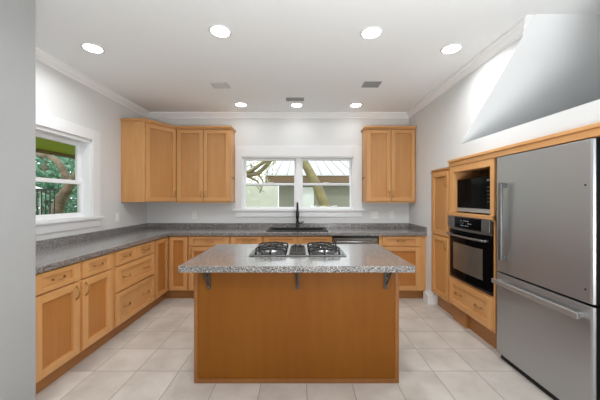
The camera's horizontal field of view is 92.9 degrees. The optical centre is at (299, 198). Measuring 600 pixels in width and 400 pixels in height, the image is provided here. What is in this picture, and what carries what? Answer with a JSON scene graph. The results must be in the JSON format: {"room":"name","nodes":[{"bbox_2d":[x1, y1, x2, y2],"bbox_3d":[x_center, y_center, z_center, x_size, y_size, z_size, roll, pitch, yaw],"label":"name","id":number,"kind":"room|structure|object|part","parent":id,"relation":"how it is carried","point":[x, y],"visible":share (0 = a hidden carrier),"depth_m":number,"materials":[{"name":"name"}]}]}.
{"room":"kitchen","nodes":[
{"label":"kitchen","id":0,"kind":"room"},
{"bbox_2d":[0,0,35,399],"bbox_3d":[-2.119,0.018,1.177,0.811,2.705,1.355,0,0,0],"label":"wall","id":1,"kind":"structure","parent":0,"point":[17,17],"depth_m":1.73,"materials":[{"name":"grey paint"}]},
{"bbox_2d":[36,60,146,240],"bbox_3d":[-2.450,0.018,3.155,0.150,2.705,2.590,0,0,0],"label":"wall","id":2,"kind":"structure","parent":0,"point":[58,95],"depth_m":3.40,"materials":[{"name":"white paint"}]},
{"bbox_2d":[36,111,104,234],"bbox_3d":[-2.422,-0.230,2.790,0.205,1.110,1.220,0,0,0],"label":"window","id":3,"kind":"structure","parent":2,"relation":"in","point":[87,152],"depth_m":3.12,"materials":[{"name":"white paint"}]},
{"bbox_3d":[-2.500,-0.395,2.790,0.030,0.470,0.890,0,0,0],"label":"sash","id":4,"kind":"part","parent":3,"relation":"part of","materials":[{"name":"white plastic"}]},
{"bbox_3d":[-2.467,-0.001,2.790,0.030,0.398,0.890,0,0,0],"label":"sash","id":5,"kind":"part","parent":3,"relation":"part of","materials":[{"name":"white plastic"}]},
{"bbox_3d":[-2.450,-0.217,2.790,0.150,0.885,0.920,0,0,0],"label":"frame","id":6,"kind":"part","parent":3,"relation":"part of","materials":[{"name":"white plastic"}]},
{"bbox_3d":[-2.388,0.220,2.790,0.135,0.030,1.220,0,0,0],"label":"sill","id":7,"kind":"part","parent":3,"relation":"part of","materials":[{"name":"white paint"}]},
{"bbox_2d":[36,47,148,117],"bbox_3d":[-2.345,-1.292,3.152,0.060,0.085,2.594,0,0,0],"label":"trim","id":8,"kind":"structure","parent":2,"relation":"attached to","point":[42,56],"depth_m":3.11,"materials":[{"name":"white paint"}]},
{"bbox_2d":[116,212,119,220],"bbox_3d":[-2.370,0.240,3.720,0.009,0.116,0.072,0,0,0],"label":"light switch","id":9,"kind":"object","parent":2,"relation":"attached to","point":[117,213],"visible":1,"depth_m":3.73,"materials":[{"name":"white plastic"}]},
{"bbox_2d":[120,118,176,201],"bbox_3d":[-2.082,-0.506,4.115,0.584,1.108,0.709,0,0,0],"label":"upper cabinet","id":10,"kind":"object","parent":2,"relation":"attached to","point":[148,147],"visible":0.96,"depth_m":3.82,"materials":[{"name":"brown wood"}]},
{"bbox_3d":[-2.223,-0.483,3.788,0.235,0.973,0.004,0,0,0],"label":"panel","id":11,"kind":"part","parent":10,"relation":"part of","materials":[{"name":"brown wood"}]},
{"bbox_3d":[-2.082,-1.040,4.115,0.584,0.040,0.709,0,0,0],"label":"cap moulding","id":12,"kind":"part","parent":10,"relation":"part of","materials":[{"name":"brown wood"}]},
{"bbox_3d":[-1.932,-0.485,3.986,0.023,1.046,0.441,0,0,33],"label":"door","id":13,"kind":"part","parent":10,"relation":"part of","materials":[{"name":"brown wood"}]},
{"bbox_2d":[147,118,408,222],"bbox_3d":[0.237,0.018,4.525,5.525,2.705,0.150,0,0,0],"label":"wall","id":14,"kind":"structure","parent":0,"point":[249,131],"depth_m":4.45,"materials":[{"name":"white paint"}]},
{"bbox_2d":[192,211,196,218],"bbox_3d":[-1.640,0.260,4.446,0.072,0.116,0.008,0,0,0],"label":"wall outlet","id":15,"kind":"object","parent":14,"relation":"attached to","point":[194,213],"visible":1,"depth_m":4.44,"materials":[{"name":"white plastic"}]},
{"bbox_2d":[176,126,235,202],"bbox_3d":[-1.410,-0.499,4.295,0.840,1.122,0.306,0,0,0],"label":"upper cabinet","id":16,"kind":"object","parent":14,"relation":"attached to","point":[205,154],"visible":1,"depth_m":4.19,"materials":[{"name":"brown wood"}]},
{"bbox_3d":[-1.605,-0.485,4.184,0.381,1.046,0.023,0,0,0],"label":"door","id":17,"kind":"part","parent":16,"relation":"part of","materials":[{"name":"brown wood"}]},
{"bbox_3d":[-1.410,0.055,4.203,0.796,0.014,0.024,0,0,0],"label":"light rail","id":18,"kind":"part","parent":16,"relation":"part of","materials":[{"name":"brown wood"}]},
{"bbox_3d":[-1.410,-1.040,4.301,0.840,0.040,0.295,0,0,0],"label":"cap moulding","id":19,"kind":"part","parent":16,"relation":"part of","materials":[{"name":"brown wood"}]},
{"bbox_3d":[-1.214,-0.485,4.184,0.381,1.046,0.023,0,0,0],"label":"door","id":20,"kind":"part","parent":16,"relation":"part of","materials":[{"name":"brown wood"}]},
{"bbox_2d":[36,223,426,248],"bbox_3d":[-0.333,0.419,3.153,4.084,0.073,2.592,0,0,0],"label":"backsplash","id":21,"kind":"structure","parent":14,"relation":"attached to","point":[45,243],"depth_m":4.43,"materials":[{"name":"stone"}]},
{"bbox_2d":[148,112,408,117],"bbox_3d":[-0.333,-1.292,4.420,4.085,0.085,0.060,0,0,0],"label":"trim","id":22,"kind":"structure","parent":14,"relation":"attached to","point":[151,114],"depth_m":4.42,"materials":[{"name":"white paint"}]},
{"bbox_2d":[232,146,364,216],"bbox_3d":[-0.015,-0.266,4.490,2.040,1.102,0.200,0,0,0],"label":"window","id":23,"kind":"structure","parent":14,"relation":"in","point":[298,154],"depth_m":4.43,"materials":[{"name":"white paint"}]},
{"bbox_3d":[-0.466,-0.045,4.524,0.822,0.418,0.037,0,0,0],"label":"sash","id":24,"kind":"part","parent":23,"relation":"part of","materials":[{"name":"white plastic"}]},
{"bbox_3d":[-0.466,-0.418,4.560,0.822,0.431,0.030,0,0,0],"label":"sash","id":25,"kind":"part","parent":23,"relation":"part of","materials":[{"name":"white plastic"}]},
{"bbox_3d":[-0.025,-0.235,4.520,1.740,0.830,0.140,0,0,0],"label":"frame","id":26,"kind":"part","parent":23,"relation":"part of","materials":[{"name":"white plastic"}]},
{"bbox_3d":[-0.015,0.179,4.450,2.040,0.030,0.120,0,0,0],"label":"sill","id":27,"kind":"part","parent":23,"relation":"part of","materials":[{"name":"white paint"}]},
{"bbox_3d":[0.424,-0.418,4.560,0.805,0.431,0.030,0,0,0],"label":"sash","id":28,"kind":"part","parent":23,"relation":"part of","materials":[{"name":"clear glass"}]},
{"bbox_3d":[0.424,-0.045,4.524,0.805,0.418,0.037,0,0,0],"label":"sash","id":29,"kind":"part","parent":23,"relation":"part of","materials":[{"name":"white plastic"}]},
{"bbox_2d":[371,211,377,218],"bbox_3d":[1.170,0.260,4.446,0.120,0.116,0.009,0,0,0],"label":"wall outlet","id":30,"kind":"object","parent":14,"relation":"attached to","point":[374,214],"visible":1,"depth_m":4.44,"materials":[{"name":"white plastic"}]},
{"bbox_2d":[361,126,416,202],"bbox_3d":[1.340,-0.499,4.295,0.774,1.122,0.306,0,0,0],"label":"upper cabinet","id":31,"kind":"object","parent":14,"relation":"attached to","point":[388,152],"visible":1,"depth_m":4.19,"materials":[{"name":"brown wood"}]},
{"bbox_3d":[1.161,-0.485,4.184,0.348,1.046,0.023,0,0,0],"label":"door","id":32,"kind":"part","parent":31,"relation":"part of","materials":[{"name":"brown wood"}]},
{"bbox_3d":[1.340,-1.040,4.301,0.774,0.040,0.295,0,0,0],"label":"cap moulding","id":33,"kind":"part","parent":31,"relation":"part of","materials":[{"name":"brown wood"}]},
{"bbox_3d":[1.340,0.055,4.203,0.730,0.014,0.024,0,0,0],"label":"light rail","id":34,"kind":"part","parent":31,"relation":"part of","materials":[{"name":"brown wood"}]},
{"bbox_3d":[1.519,-0.485,4.184,0.348,1.046,0.023,0,0,0],"label":"door","id":35,"kind":"part","parent":31,"relation":"part of","materials":[{"name":"brown wood"}]},
{"bbox_2d":[389,211,393,218],"bbox_3d":[1.440,0.255,4.446,0.072,0.116,0.008,0,0,0],"label":"wall outlet","id":36,"kind":"object","parent":14,"relation":"attached to","point":[391,213],"visible":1,"depth_m":4.44,"materials":[{"name":"white plastic"}]},
{"bbox_2d":[36,298,552,399],"bbox_3d":[-0.500,1.430,0.200,8.200,0.120,8.800,0,0,0],"label":"floor","id":37,"kind":"structure","parent":0,"point":[152,358],"depth_m":2.27,"materials":[{"name":"tile"}]},
{"bbox_2d":[36,252,111,393],"bbox_3d":[-2.050,0.936,2.285,0.646,0.868,0.830,0,0,0],"label":"base cabinet","id":38,"kind":"object","parent":37,"relation":"on","point":[74,301],"visible":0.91,"depth_m":2.21,"materials":[{"name":"brown wood"}]},
{"bbox_3d":[-1.768,0.580,2.083,0.023,0.136,0.385,0,0,0],"label":"drawer","id":39,"kind":"part","parent":38,"relation":"part of","materials":[{"name":"brown wood"}]},
{"bbox_3d":[-1.768,0.949,2.083,0.023,0.573,0.385,0,0,0],"label":"door","id":40,"kind":"part","parent":38,"relation":"part of","materials":[{"name":"brown wood"}]},
{"bbox_3d":[-1.768,0.580,2.493,0.023,0.136,0.355,0,0,0],"label":"drawer","id":41,"kind":"part","parent":38,"relation":"part of","materials":[{"name":"brown wood"}]},
{"bbox_3d":[-1.768,0.949,2.493,0.023,0.573,0.355,0,0,0],"label":"door","id":42,"kind":"part","parent":38,"relation":"part of","materials":[{"name":"brown wood"}]},
{"bbox_2d":[105,240,153,342],"bbox_3d":[-2.050,0.936,3.091,0.646,0.868,0.778,0,0,0],"label":"base cabinet","id":43,"kind":"object","parent":37,"relation":"on","point":[132,267],"visible":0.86,"depth_m":3.00,"materials":[{"name":"brown wood"}]},
{"bbox_3d":[-1.768,0.580,2.907,0.023,0.136,0.340,0,0,0],"label":"drawer","id":44,"kind":"part","parent":43,"relation":"part of","materials":[{"name":"brown wood"}]},
{"bbox_3d":[-1.768,1.077,3.094,0.023,0.315,0.713,0,0,0],"label":"drawer","id":45,"kind":"part","parent":43,"relation":"part of","materials":[{"name":"brown wood"}]},
{"bbox_3d":[-1.768,0.785,3.094,0.023,0.240,0.713,0,0,0],"label":"drawer","id":46,"kind":"part","parent":43,"relation":"part of","materials":[{"name":"brown wood"}]},
{"bbox_3d":[-1.768,0.580,3.271,0.023,0.136,0.358,0,0,0],"label":"drawer","id":47,"kind":"part","parent":43,"relation":"part of","materials":[{"name":"brown wood"}]},
{"bbox_2d":[149,236,189,309],"bbox_3d":[-1.938,0.936,3.965,0.871,0.868,0.966,0,0,0],"label":"base cabinet","id":48,"kind":"object","parent":37,"relation":"on","point":[170,252],"visible":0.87,"depth_m":3.83,"materials":[{"name":"brown wood"}]},
{"bbox_3d":[-1.768,0.875,3.655,0.023,0.720,0.325,0,0,0],"label":"door","id":49,"kind":"part","parent":48,"relation":"part of","materials":[{"name":"brown wood"}]},
{"bbox_3d":[-1.631,0.875,3.844,0.238,0.720,0.023,0,0,0],"label":"door","id":50,"kind":"part","parent":48,"relation":"part of","materials":[{"name":"brown wood"}]},
{"bbox_2d":[36,223,426,273],"bbox_3d":[-0.333,0.442,3.153,4.084,0.117,2.592,0,0,0],"label":"countertop","id":51,"kind":"structure","parent":48,"relation":"on","point":[53,253],"depth_m":3.81,"materials":[{"name":"stone"}]},
{"bbox_2d":[266,228,327,230],"bbox_3d":[-0.030,0.551,4.150,0.860,0.214,0.410,0,0,0],"label":"sink","id":52,"kind":"object","parent":51,"relation":"in","point":[269,229],"visible":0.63,"depth_m":4.30,"materials":[{"name":"black metal"}]},
{"bbox_2d":[271,229,323,229],"bbox_3d":[-0.030,0.557,4.150,0.770,0.202,0.330,0,0,0],"label":"basin","id":53,"kind":"object","parent":52,"relation":"in","point":[271,229],"depth_m":4.30,"materials":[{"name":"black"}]},
{"bbox_2d":[295,202,303,227],"bbox_3d":[-0.030,0.254,4.314,0.130,0.402,0.218,0,0,25],"label":"faucet","id":54,"kind":"object","parent":51,"relation":"on","point":[297,203],"visible":0.99,"depth_m":4.24,"materials":[{"name":"black metal"}]},
{"bbox_3d":[-0.030,0.199,4.307,0.033,0.292,0.204,0,0,0],"label":"spout","id":55,"kind":"part","parent":54,"relation":"part of","materials":[{"name":"black metal"}]},
{"bbox_2d":[189,236,229,297],"bbox_3d":[-1.218,0.936,4.125,0.563,0.868,0.646,0,0,0],"label":"base cabinet","id":56,"kind":"object","parent":37,"relation":"on","point":[198,245],"visible":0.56,"depth_m":3.83,"materials":[{"name":"brown wood"}]},
{"bbox_3d":[-1.218,0.943,3.844,0.533,0.585,0.023,0,0,0],"label":"door","id":57,"kind":"part","parent":56,"relation":"part of","materials":[{"name":"brown wood"}]},
{"bbox_3d":[-1.218,0.574,3.844,0.533,0.123,0.023,0,0,0],"label":"drawer","id":58,"kind":"part","parent":56,"relation":"part of","materials":[{"name":"brown wood"}]},
{"bbox_2d":[230,236,262,243],"bbox_3d":[-0.714,0.936,4.125,0.443,0.868,0.646,0,0,0],"label":"base cabinet","id":59,"kind":"object","parent":37,"relation":"on","point":[233,239],"visible":0.24,"depth_m":3.83,"materials":[{"name":"brown wood"}]},
{"bbox_2d":[194,273,398,382],"bbox_3d":[-0.022,0.936,2.477,1.520,0.868,0.734,0,0,0],"label":"kitchen island","id":60,"kind":"object","parent":37,"relation":"on","point":[249,327],"visible":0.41,"depth_m":2.12,"materials":[{"name":"brown wood"}]},
{"bbox_3d":[-0.768,0.936,2.129,0.028,0.868,0.034,0,0,0],"label":"corner trim","id":61,"kind":"part","parent":60,"relation":"part of","materials":[{"name":"brown wood"}]},
{"bbox_2d":[202,273,210,288],"bbox_3d":[-0.712,0.586,2.031,0.102,0.168,0.173,0,0,0],"label":"bracket","id":62,"kind":"object","parent":60,"relation":"attached to","point":[208,276],"visible":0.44,"depth_m":2.10,"materials":[{"name":"grey metal"}]},
{"bbox_2d":[178,244,414,272],"bbox_3d":[-0.019,0.478,2.388,1.604,0.044,0.936,0,0,0],"label":"island countertop","id":63,"kind":"structure","parent":60,"relation":"on","point":[221,258],"depth_m":2.03,"materials":[{"name":"stone"}]},
{"bbox_2d":[249,241,345,255],"bbox_3d":[-0.016,0.426,2.485,0.770,0.057,0.490,0,0,0],"label":"gas cooktop","id":64,"kind":"object","parent":63,"relation":"in","point":[274,248],"visible":1,"depth_m":2.37,"materials":[{"name":"silver metal"}]},
{"bbox_3d":[-0.234,0.432,2.377,0.112,0.026,0.112,0,0,0],"label":"burner","id":65,"kind":"part","parent":64,"relation":"part of","materials":[{"name":"silver metal"}]},
{"bbox_2d":[289,247,305,254],"bbox_3d":[-0.016,0.439,2.402,0.132,0.016,0.265,0,0,0],"label":"vent","id":66,"kind":"object","parent":64,"relation":"attached to","point":[293,250],"depth_m":2.37,"materials":[{"name":"silver metal"}]},
{"bbox_3d":[0.202,0.432,2.377,0.112,0.026,0.112,0,0,0],"label":"burner","id":67,"kind":"part","parent":64,"relation":"part of","materials":[{"name":"silver metal"}]},
{"bbox_3d":[-0.022,1.354,2.114,1.464,0.032,0.008,0,0,0],"label":"trim","id":68,"kind":"part","parent":60,"relation":"part of","materials":[{"name":"brown wood"}]},
{"bbox_2d":[296,273,298,288],"bbox_3d":[-0.015,0.586,2.031,0.022,0.168,0.173,0,0,0],"label":"bracket","id":69,"kind":"object","parent":60,"relation":"attached to","point":[297,274],"visible":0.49,"depth_m":2.10,"materials":[{"name":"grey metal"}]},
{"bbox_2d":[384,273,391,288],"bbox_3d":[0.678,0.586,2.031,0.102,0.168,0.173,0,0,0],"label":"bracket","id":70,"kind":"object","parent":60,"relation":"attached to","point":[385,274],"visible":0.43,"depth_m":2.10,"materials":[{"name":"grey metal"}]},
{"bbox_3d":[0.724,0.936,2.129,0.028,0.868,0.034,0,0,0],"label":"corner trim","id":71,"kind":"part","parent":60,"relation":"part of","materials":[{"name":"brown wood"}]},
{"bbox_2d":[263,236,331,243],"bbox_3d":[-0.022,0.936,4.125,0.935,0.868,0.646,0,0,0],"label":"base cabinet","id":72,"kind":"object","parent":37,"relation":"on","point":[288,239],"visible":0.2,"depth_m":3.84,"materials":[{"name":"brown wood"}]},
{"bbox_3d":[-0.253,0.574,3.844,0.450,0.123,0.023,0,0,0],"label":"drawer","id":73,"kind":"part","parent":72,"relation":"part of","materials":[{"name":"brown wood"}]},
{"bbox_3d":[0.207,0.574,3.844,0.450,0.123,0.023,0,0,0],"label":"drawer","id":74,"kind":"part","parent":72,"relation":"part of","materials":[{"name":"brown wood"}]},
{"bbox_2d":[332,236,377,243],"bbox_3d":[0.757,0.939,4.107,0.610,0.862,0.636,0,0,0],"label":"dishwasher","id":75,"kind":"object","parent":37,"relation":"on","point":[336,239],"visible":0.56,"depth_m":3.85,"materials":[{"name":"silver metal"}]},
{"bbox_3d":[0.757,0.580,3.817,0.530,0.022,0.056,0,0,0],"label":"handle","id":76,"kind":"part","parent":75,"relation":"part of","materials":[{"name":"silver metal"}]},
{"bbox_2d":[378,236,425,297],"bbox_3d":[1.390,0.936,4.125,0.636,0.868,0.646,0,0,0],"label":"base cabinet","id":77,"kind":"object","parent":37,"relation":"on","point":[412,249],"visible":0.59,"depth_m":3.85,"materials":[{"name":"brown wood"}]},
{"bbox_3d":[1.370,0.574,3.844,0.506,0.123,0.023,0,0,0],"label":"drawer","id":78,"kind":"part","parent":77,"relation":"part of","materials":[{"name":"brown wood"}]},
{"bbox_3d":[1.370,0.943,3.844,0.506,0.585,0.023,0,0,0],"label":"door","id":79,"kind":"part","parent":77,"relation":"part of","materials":[{"name":"brown wood"}]},
{"bbox_2d":[431,167,452,315],"bbox_3d":[1.998,0.505,3.476,0.654,1.730,0.448,0,0,0],"label":"pantry cabinet","id":80,"kind":"object","parent":37,"relation":"on","point":[440,177],"visible":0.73,"depth_m":3.46,"materials":[{"name":"brown wood"}]},
{"bbox_3d":[2.014,-0.352,3.477,0.622,0.015,0.447,0,0,0],"label":"cap moulding","id":81,"kind":"part","parent":80,"relation":"part of","materials":[{"name":"brown wood"}]},
{"bbox_3d":[1.714,0.823,3.475,0.023,0.735,0.390,0,0,0],"label":"door","id":82,"kind":"part","parent":80,"relation":"part of","materials":[{"name":"brown wood"}]},
{"bbox_3d":[1.714,0.060,3.475,0.023,0.760,0.390,0,0,0],"label":"door","id":83,"kind":"part","parent":80,"relation":"part of","materials":[{"name":"brown wood"}]},
{"bbox_2d":[448,158,500,348],"bbox_3d":[1.993,0.506,2.877,0.654,1.727,0.745,0,0,0],"label":"tall cabinet","id":84,"kind":"object","parent":37,"relation":"on","point":[474,309],"visible":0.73,"depth_m":2.81,"materials":[{"name":"brown wood"}]},
{"bbox_2d":[446,216,493,295],"bbox_3d":[1.940,0.527,2.878,0.651,0.675,0.700,0,0,0],"label":"wall oven","id":85,"kind":"object","parent":84,"relation":"in","point":[471,239],"visible":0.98,"depth_m":2.75,"materials":[{"name":"black glass"}]},
{"bbox_3d":[1.659,0.385,2.878,0.091,0.022,0.644,0,0,0],"label":"handle","id":86,"kind":"part","parent":85,"relation":"part of","materials":[{"name":"silver metal"}]},
{"bbox_3d":[1.692,0.263,2.878,0.046,0.140,0.700,0,0,0],"label":"control trim","id":87,"kind":"part","parent":85,"relation":"part of","materials":[{"name":"silver metal"}]},
{"bbox_3d":[1.709,0.853,2.878,0.012,0.025,0.700,0,0,0],"label":"trim","id":88,"kind":"part","parent":85,"relation":"part of","materials":[{"name":"black plastic"}]},
{"bbox_3d":[1.697,0.253,2.878,0.036,0.125,0.700,0,0,0],"label":"control panel","id":89,"kind":"part","parent":85,"relation":"part of","materials":[{"name":"black plastic"}]},
{"bbox_3d":[1.708,1.028,2.877,0.023,0.285,0.705,0,0,0],"label":"drawer","id":90,"kind":"part","parent":84,"relation":"part of","materials":[{"name":"brown wood"}]},
{"bbox_2d":[448,212,496,219],"bbox_3d":[1.995,0.172,2.877,0.610,0.035,0.745,0,0,0],"label":"shelf","id":91,"kind":"object","parent":84,"relation":"attached to","point":[492,216],"depth_m":2.76,"materials":[{"name":"brown wood"}]},
{"bbox_2d":[457,176,489,213],"bbox_3d":[1.950,-0.026,2.862,0.403,0.361,0.605,0,0,0],"label":"microwave","id":92,"kind":"object","parent":84,"relation":"on","point":[473,194],"visible":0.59,"depth_m":2.85,"materials":[{"name":"black plastic"}]},
{"bbox_3d":[1.762,-0.054,2.625,0.020,0.305,0.130,0,0,0],"label":"control panel","id":93,"kind":"part","parent":92,"relation":"part of","materials":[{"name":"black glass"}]},
{"bbox_2d":[491,138,599,399],"bbox_3d":[2.020,0.506,2.058,0.760,1.727,0.820,0,0,0],"label":"refrigerator","id":94,"kind":"object","parent":37,"relation":"on","point":[548,281],"visible":1,"depth_m":1.92,"materials":[{"name":"silver metal"}]},
{"bbox_3d":[1.674,0.190,2.350,0.052,0.640,0.035,0,0,0],"label":"handle","id":95,"kind":"part","parent":94,"relation":"part of","materials":[{"name":"silver metal"}]},
{"bbox_3d":[1.670,0.698,2.061,0.060,0.035,0.755,0,0,0],"label":"handle","id":96,"kind":"part","parent":94,"relation":"part of","materials":[{"name":"silver metal"}]},
{"bbox_3d":[1.710,0.134,2.058,0.020,0.968,0.820,0,0,0],"label":"door","id":97,"kind":"part","parent":94,"relation":"part of","materials":[{"name":"silver metal"}]},
{"bbox_3d":[1.710,0.975,2.058,0.020,0.681,0.820,0,0,0],"label":"freezer drawer","id":98,"kind":"part","parent":94,"relation":"part of","materials":[{"name":"silver metal"}]},
{"bbox_2d":[36,0,599,143],"bbox_3d":[-0.500,-1.013,0.200,8.200,0.884,8.800,0,0,0],"label":"ceiling","id":99,"kind":"structure","parent":0,"point":[159,55],"depth_m":2.47,"materials":[{"name":"white paint"}]},
{"bbox_2d":[80,43,104,52],"bbox_3d":[-1.831,-1.330,2.526,0.176,0.008,0.176,0,0,0],"label":"recessed light","id":100,"kind":"object","parent":99,"relation":"in","point":[90,47],"visible":1,"depth_m":2.52,"materials":[{"name":"white paint"}]},
{"bbox_2d":[210,82,229,87],"bbox_3d":[-0.930,-1.331,3.350,0.200,0.008,0.170,0,0,0],"label":"ceiling vent","id":101,"kind":"object","parent":99,"relation":"in","point":[214,84],"visible":1,"depth_m":3.33,"materials":[{"name":"grey metal"}]},
{"bbox_2d":[209,24,231,37],"bbox_3d":[-0.631,-1.330,2.271,0.176,0.008,0.176,0,0,0],"label":"recessed light","id":102,"kind":"object","parent":99,"relation":"in","point":[221,31],"visible":1,"depth_m":2.26,"materials":[{"name":"white"}]},
{"bbox_2d":[235,102,246,106],"bbox_3d":[-0.832,-1.330,4.043,0.176,0.008,0.176,0,0,0],"label":"recessed light","id":103,"kind":"object","parent":99,"relation":"in","point":[240,104],"visible":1,"depth_m":4.02,"materials":[{"name":"white"}]},
{"bbox_2d":[286,98,303,100],"bbox_3d":[-0.060,-1.331,3.830,0.240,0.008,0.120,0,0,0],"label":"ceiling vent","id":104,"kind":"object","parent":99,"relation":"in","point":[287,99],"visible":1,"depth_m":3.83,"materials":[{"name":"grey metal"}]},
{"bbox_2d":[291,103,302,106],"bbox_3d":[-0.039,-1.330,4.063,0.176,0.008,0.176,0,0,0],"label":"recessed light","id":105,"kind":"object","parent":99,"relation":"in","point":[292,104],"visible":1,"depth_m":4.05,"materials":[{"name":"white"}]},
{"bbox_2d":[350,103,361,106],"bbox_3d":[0.803,-1.330,4.063,0.176,0.008,0.176,0,0,0],"label":"recessed light","id":106,"kind":"object","parent":99,"relation":"in","point":[352,104],"visible":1,"depth_m":4.06,"materials":[{"name":"white"}]},
{"bbox_2d":[360,26,382,38],"bbox_3d":[0.578,-1.330,2.291,0.176,0.008,0.176,0,0,0],"label":"recessed light","id":107,"kind":"object","parent":99,"relation":"in","point":[371,32],"visible":1,"depth_m":2.28,"materials":[{"name":"white"}]},
{"bbox_2d":[361,81,381,87],"bbox_3d":[0.840,-1.331,3.330,0.200,0.008,0.160,0,0,0],"label":"ceiling vent","id":108,"kind":"object","parent":99,"relation":"in","point":[367,84],"visible":1,"depth_m":3.33,"materials":[{"name":"grey metal"}]},
{"bbox_2d":[440,43,462,53],"bbox_3d":[1.351,-1.330,2.536,0.176,0.008,0.176,0,0,0],"label":"recessed light","id":109,"kind":"object","parent":99,"relation":"in","point":[451,48],"visible":1,"depth_m":2.52,"materials":[{"name":"white"}]},
{"bbox_2d":[409,15,599,292],"bbox_3d":[1.770,0.018,2.950,0.120,2.705,3.000,0,0,0],"label":"wall","id":110,"kind":"structure","parent":0,"point":[442,125],"depth_m":3.05,"materials":[{"name":"white paint"}]},
{"bbox_2d":[423,290,437,304],"bbox_3d":[1.722,1.298,3.755,0.125,0.145,0.150,0,0,0],"label":"baseboard","id":111,"kind":"structure","parent":110,"relation":"attached to","point":[430,298],"depth_m":3.68,"materials":[{"name":"white paint"}]},
{"bbox_2d":[407,15,533,117],"bbox_3d":[1.680,-1.292,3.260,0.060,0.085,2.379,0,0,0],"label":"trim","id":112,"kind":"structure","parent":110,"relation":"attached to","point":[516,31],"depth_m":2.66,"materials":[{"name":"white paint"}]},
{"bbox_2d":[447,122,599,166],"bbox_3d":[1.742,-0.394,2.365,0.115,0.072,1.770,0,0,0],"label":"valance","id":113,"kind":"object","parent":110,"relation":"attached to","point":[590,131],"visible":0.98,"depth_m":2.04,"materials":[{"name":"brown wood"}]},
{"label":"outside","id":114,"kind":"structure","parent":0,"visible":0},
{"bbox_3d":[0.000,1.920,25.000,80.000,0.100,70.000,0,0,0],"label":"ground","id":115,"kind":"structure","parent":114,"visible":0},
{"bbox_2d":[36,186,42,214],"bbox_3d":[-8.550,0.690,8.250,1.400,2.360,1.100,0,0,0],"label":"canopy","id":116,"kind":"object","parent":115,"relation":"on","point":[36,186],"visible":0.02,"depth_m":8.74,"materials":[{"name":"white fabric"}]},
{"bbox_2d":[36,189,56,214],"bbox_3d":[-7.350,0.805,7.500,1.900,2.130,0.040,0,0,0],"label":"railing","id":117,"kind":"object","parent":115,"relation":"on","point":[37,190],"visible":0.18,"depth_m":7.49,"materials":[{"name":"black metal"}]},
{"bbox_2d":[36,137,74,158],"bbox_3d":[-4.138,0.340,5.250,3.125,3.060,8.500,0,0,0],"label":"porch roof","id":118,"kind":"structure","parent":115,"relation":"on","point":[44,146],"depth_m":6.10,"materials":[{"name":"green paint"}]},
{"bbox_2d":[36,152,76,214],"bbox_3d":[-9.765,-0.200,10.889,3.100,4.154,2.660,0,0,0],"label":"tree","id":119,"kind":"object","parent":115,"relation":"on","point":[43,172],"visible":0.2,"depth_m":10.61,"materials":[{"name":"green plant"}]},
{"bbox_2d":[38,160,76,211],"bbox_3d":[-9.788,-0.424,13.597,6.527,4.683,2.185,0,0,0],"label":"tree","id":120,"kind":"object","parent":115,"relation":"on","point":[72,200],"visible":0.02,"depth_m":13.18,"materials":[{"name":"plant"}]},
{"bbox_2d":[246,186,277,206],"bbox_3d":[-2.600,0.700,9.330,3.800,2.340,0.060,0,0,0],"label":"privacy fence","id":121,"kind":"object","parent":115,"relation":"on","point":[269,197],"visible":0.02,"depth_m":9.30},
{"bbox_2d":[246,161,278,192],"bbox_3d":[-1.581,-0.120,7.787,2.783,4.004,2.433,0,0,0],"label":"tree","id":122,"kind":"object","parent":115,"relation":"on","point":[251,172],"visible":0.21,"depth_m":6.79,"materials":[{"name":"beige plant"}]},
{"bbox_2d":[264,161,349,206],"bbox_3d":[2.375,-0.018,12.075,7.250,3.775,4.250,0,0,0],"label":"house","id":123,"kind":"structure","parent":115,"relation":"on","point":[326,171],"depth_m":10.35,"materials":[{"name":"grey"}]},
{"bbox_3d":[0.320,0.730,10.322,0.400,2.280,0.045,0,0,0],"label":"door","id":124,"kind":"part","parent":123,"relation":"part of","materials":[{"name":"white"}]},
{"bbox_2d":[303,161,329,206],"bbox_3d":[-0.438,-0.905,7.503,3.131,5.610,2.357,0,0,0],"label":"leaning tree","id":125,"kind":"object","parent":115,"relation":"on","point":[321,197],"visible":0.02,"depth_m":6.90,"materials":[{"name":"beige plant"}]}
]}

